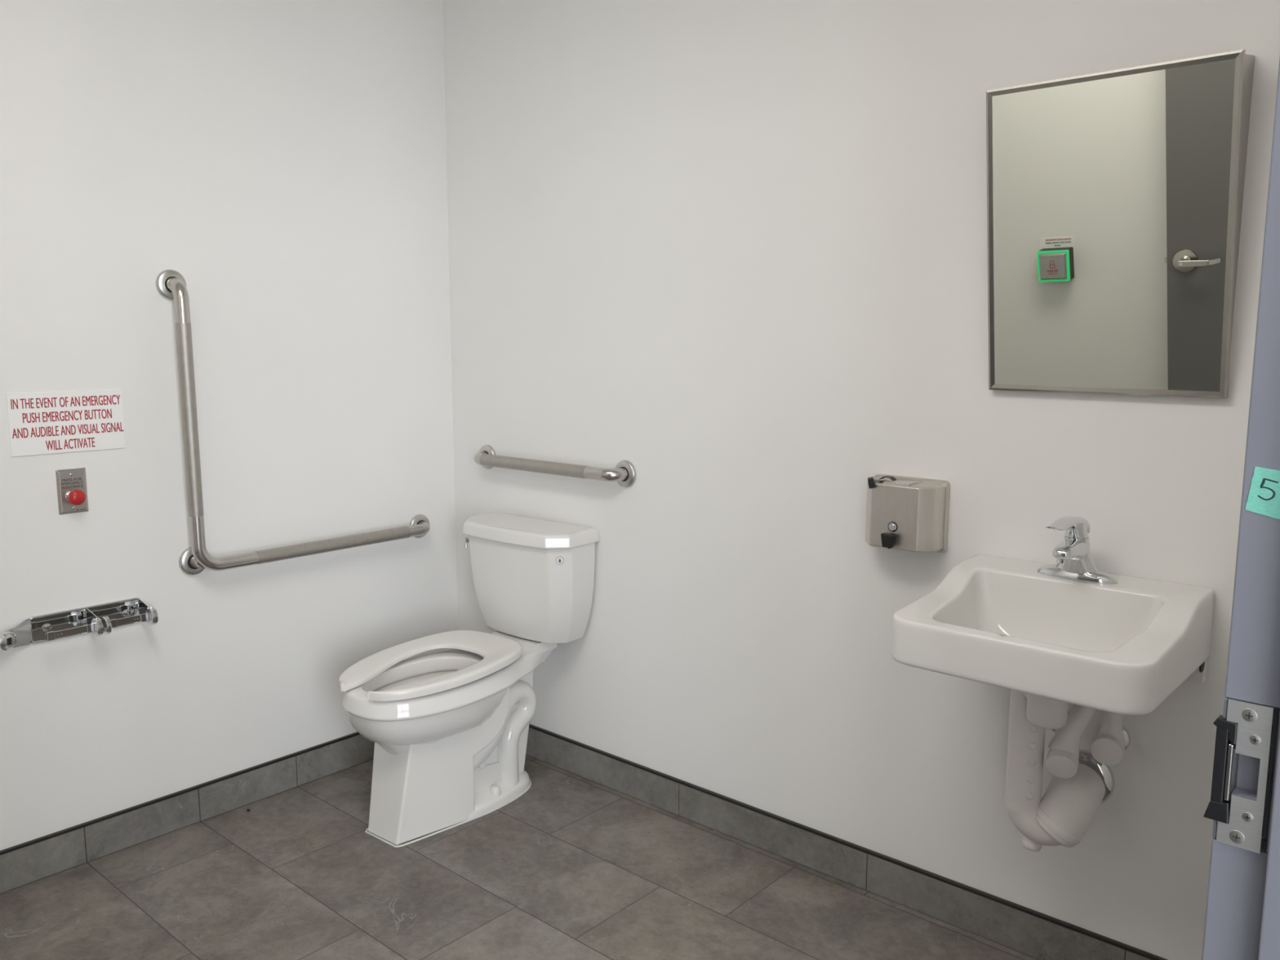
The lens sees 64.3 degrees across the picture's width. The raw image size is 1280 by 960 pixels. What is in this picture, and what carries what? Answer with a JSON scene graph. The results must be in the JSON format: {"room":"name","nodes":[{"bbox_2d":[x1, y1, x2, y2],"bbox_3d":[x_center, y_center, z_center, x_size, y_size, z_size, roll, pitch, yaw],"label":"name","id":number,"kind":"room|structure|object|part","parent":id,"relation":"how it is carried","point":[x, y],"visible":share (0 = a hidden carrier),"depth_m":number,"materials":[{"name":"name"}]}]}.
{"room":"public restroom","nodes":[
{"label":"public restroom","id":0,"kind":"room"},
{"bbox_2d":[0,0,457,850],"bbox_3d":[-1.453,-0.302,2.610,0.120,2.620,2.570,7,11,41],"label":"wall","id":1,"kind":"structure","parent":0,"point":[286,159],"depth_m":2.84,"materials":[{"name":"paint"}]},
{"bbox_2d":[5,389,124,457],"bbox_3d":[-1.437,-0.146,2.556,0.003,0.153,0.266,7,11,41],"label":"sign","id":2,"kind":"object","parent":1,"relation":"attached to","point":[42,423],"visible":1,"depth_m":2.55,"materials":[{"name":"white plastic"}]},
{"bbox_2d":[55,467,88,515],"bbox_3d":[-1.420,0.030,2.563,0.051,0.113,0.070,7,11,41],"label":"station","id":3,"kind":"object","parent":1,"relation":"attached to","point":[72,490],"visible":1,"depth_m":2.56,"materials":[{"name":"metal"}]},
{"bbox_2d":[0,597,158,650],"bbox_3d":[-1.422,0.370,2.579,0.093,0.070,0.360,7,11,41],"label":"toilet paper holder","id":4,"kind":"object","parent":1,"relation":"attached to","point":[99,620],"visible":1,"depth_m":2.59,"materials":[{"name":"silver metal"}]},
{"bbox_3d":[-1.535,0.382,2.495,0.006,0.068,0.084,4,9,23],"label":"arm","id":5,"kind":"part","parent":4,"relation":"part of","materials":[{"name":"silver metal"}]},
{"bbox_3d":[-1.431,0.362,2.634,0.006,0.070,0.272,7,11,41],"label":"plate","id":6,"kind":"part","parent":4,"relation":"part of","materials":[{"name":"silver metal"}]},
{"bbox_3d":[-1.395,0.367,2.610,0.084,0.064,0.006,6,10,36],"label":"arm","id":7,"kind":"part","parent":4,"relation":"part of","materials":[{"name":"silver metal"}]},
{"bbox_3d":[-1.309,0.353,2.707,0.084,0.064,0.005,6,10,37],"label":"arm","id":8,"kind":"part","parent":4,"relation":"part of","materials":[{"name":"silver metal"}]},
{"bbox_2d":[0,731,374,893],"bbox_3d":[-1.409,0.948,2.740,0.011,0.108,2.319,7,11,41],"label":"baseboard","id":9,"kind":"structure","parent":1,"relation":"attached to","point":[35,860],"depth_m":2.85,"materials":[{"name":"tile"}]},
{"bbox_2d":[155,269,430,575],"bbox_3d":[-0.967,-0.180,3.034,0.076,0.844,0.859,7,11,41],"label":"grab bar","id":10,"kind":"object","parent":1,"relation":"attached to","point":[171,284],"visible":1,"depth_m":2.76,"materials":[{"name":"metal"}]},
{"bbox_3d":[-1.222,0.226,2.816,0.051,0.040,0.036,6,10,35],"label":"corner post","id":11,"kind":"part","parent":10,"relation":"part of","materials":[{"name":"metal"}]},
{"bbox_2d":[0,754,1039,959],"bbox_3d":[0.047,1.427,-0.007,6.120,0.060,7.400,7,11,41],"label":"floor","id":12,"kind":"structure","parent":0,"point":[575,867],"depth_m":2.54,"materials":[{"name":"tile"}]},
{"bbox_2d":[338,512,598,847],"bbox_3d":[-0.528,0.564,2.975,0.457,0.811,0.721,7,10,38],"label":"toilet","id":13,"kind":"object","parent":12,"relation":"on","point":[448,729],"visible":1,"depth_m":2.97,"materials":[{"name":"white ceramic"}]},
{"bbox_3d":[-0.599,0.523,2.910,0.368,0.042,0.540,7,10,38],"label":"seat","id":14,"kind":"part","parent":13,"relation":"part of","materials":[{"name":"plastic"}]},
{"bbox_3d":[-0.553,0.200,3.248,0.014,0.036,0.022,7,10,38],"label":"flush lever","id":15,"kind":"part","parent":13,"relation":"part of","materials":[{"name":"silver metal"}]},
{"bbox_3d":[-0.361,0.155,3.124,0.456,0.044,0.194,7,10,38],"label":"tank lid","id":16,"kind":"part","parent":13,"relation":"part of","materials":[{"name":"white ceramic"}]},
{"bbox_3d":[-0.359,0.326,3.152,0.442,0.316,0.170,7,10,38],"label":"tank","id":17,"kind":"part","parent":13,"relation":"part of","materials":[{"name":"white ceramic"}]},
{"bbox_2d":[442,0,1279,959],"bbox_3d":[0.431,-0.295,2.584,2.742,2.620,0.120,7,11,41],"label":"wall","id":18,"kind":"structure","parent":0,"point":[734,253],"depth_m":2.53,"materials":[{"name":"paint"}]},
{"bbox_2d":[474,444,636,487],"bbox_3d":[-0.296,-0.043,3.134,0.695,0.080,0.076,7,11,41],"label":"grab bar","id":19,"kind":"object","parent":18,"relation":"attached to","point":[624,473],"visible":1,"depth_m":3.04,"materials":[{"name":"metal"}]},
{"bbox_2d":[525,723,1168,959],"bbox_3d":[0.332,0.948,2.759,2.600,0.108,0.011,7,11,41],"label":"baseboard","id":20,"kind":"structure","parent":18,"relation":"attached to","point":[1037,935],"depth_m":2.59,"materials":[{"name":"tile"}]},
{"bbox_2d":[865,473,950,553],"bbox_3d":[0.596,0.079,2.335,0.187,0.170,0.110,7,11,41],"label":"soap dispenser","id":21,"kind":"object","parent":18,"relation":"attached to","point":[908,514],"visible":1,"depth_m":2.30,"materials":[{"name":"metal"}]},
{"bbox_3d":[0.593,0.004,2.332,0.072,0.002,0.044,7,11,41],"label":"filler lid","id":22,"kind":"part","parent":21,"relation":"part of","materials":[{"name":"metal"}]},
{"bbox_2d":[891,554,1214,715],"bbox_3d":[0.791,0.301,1.976,0.478,0.183,0.430,7,11,41],"label":"sink","id":23,"kind":"object","parent":18,"relation":"attached to","point":[1124,647],"visible":0.98,"depth_m":1.93,"materials":[{"name":"white ceramic"}]},
{"bbox_2d":[1036,515,1118,584],"bbox_3d":[0.877,0.139,2.027,0.146,0.131,0.147,3,8,17],"label":"faucet","id":24,"kind":"object","parent":23,"relation":"on","point":[1075,562],"visible":1,"depth_m":2.02,"materials":[{"name":"silver metal"}]},
{"bbox_3d":[0.844,0.094,2.013,0.124,0.039,0.044,-7,10,-39],"label":"lever blade","id":25,"kind":"part","parent":24,"relation":"part of","materials":[{"name":"silver metal"}]},
{"bbox_3d":[0.854,0.143,2.022,0.046,0.051,0.110,7,11,41],"label":"spout","id":26,"kind":"part","parent":24,"relation":"part of","materials":[{"name":"silver metal"}]},
{"bbox_3d":[0.875,0.093,2.038,0.045,0.040,0.051,7,11,41],"label":"lever","id":27,"kind":"part","parent":24,"relation":"part of","materials":[{"name":"silver metal"}]},
{"bbox_3d":[0.887,0.189,2.066,0.159,0.020,0.053,7,11,41],"label":"plate","id":28,"kind":"part","parent":24,"relation":"part of","materials":[{"name":"silver metal"}]},
{"bbox_2d":[1003,689,1115,851],"bbox_3d":[0.862,0.576,2.093,0.262,0.388,0.153,-4,9,-29],"label":"trap","id":29,"kind":"object","parent":18,"relation":"attached to","point":[1068,807],"visible":0.95,"depth_m":2.07,"materials":[{"name":"white plastic"}]},
{"bbox_3d":[0.877,0.670,2.092,0.115,0.146,0.150,7,11,41],"label":"trap arm","id":30,"kind":"part","parent":29,"relation":"part of","materials":[{"name":"white plastic"}]},
{"bbox_2d":[1045,704,1097,778],"bbox_3d":[0.906,0.469,2.095,0.123,0.251,0.194,3,9,21],"label":"supply valve","id":31,"kind":"object","parent":18,"relation":"attached to","point":[1062,761],"visible":0.65,"depth_m":2.05,"materials":[{"name":"white plastic"}]},
{"bbox_2d":[1090,711,1130,765],"bbox_3d":[0.963,0.462,2.072,0.062,0.224,0.101,6,10,35],"label":"supply valve","id":32,"kind":"object","parent":18,"relation":"attached to","point":[1108,748],"visible":0.64,"depth_m":2.05,"materials":[{"name":"white plastic"}]},
{"bbox_2d":[986,48,1254,398],"bbox_3d":[0.904,-0.476,1.984,0.457,0.617,0.109,7,11,41],"label":"mirror","id":33,"kind":"object","parent":18,"relation":"attached to","point":[1115,197],"visible":1,"depth_m":1.96,"materials":[{"name":"metal"}]},
{"bbox_3d":[0.597,-0.044,0.824,0.142,2.620,2.330,7,11,41],"label":"wall","id":34,"kind":"structure","parent":0,"visible":0},
{"bbox_2d":[1201,57,1279,959],"bbox_3d":[0.222,0.243,0.434,0.154,2.160,1.065,7,11,41],"label":"trim","id":35,"kind":"structure","parent":34,"relation":"attached to","point":[1242,918],"depth_m":0.82,"materials":[{"name":"grey paint"}]},
{"bbox_2d":[1203,698,1274,853],"bbox_3d":[0.499,0.242,0.847,0.044,0.124,0.025,7,11,41],"label":"electric strike","id":36,"kind":"object","parent":35,"relation":"attached to","point":[1247,729],"visible":1,"depth_m":0.84,"materials":[{"name":"metal"}]},
{"bbox_2d":[1245,466,1279,519],"bbox_3d":[0.500,0.011,0.802,0.039,0.042,0.001,7,11,41],"label":"tape","id":37,"kind":"object","parent":35,"relation":"attached to","point":[1264,497],"visible":1,"depth_m":0.81,"materials":[{"name":"green paper"}]}
]}

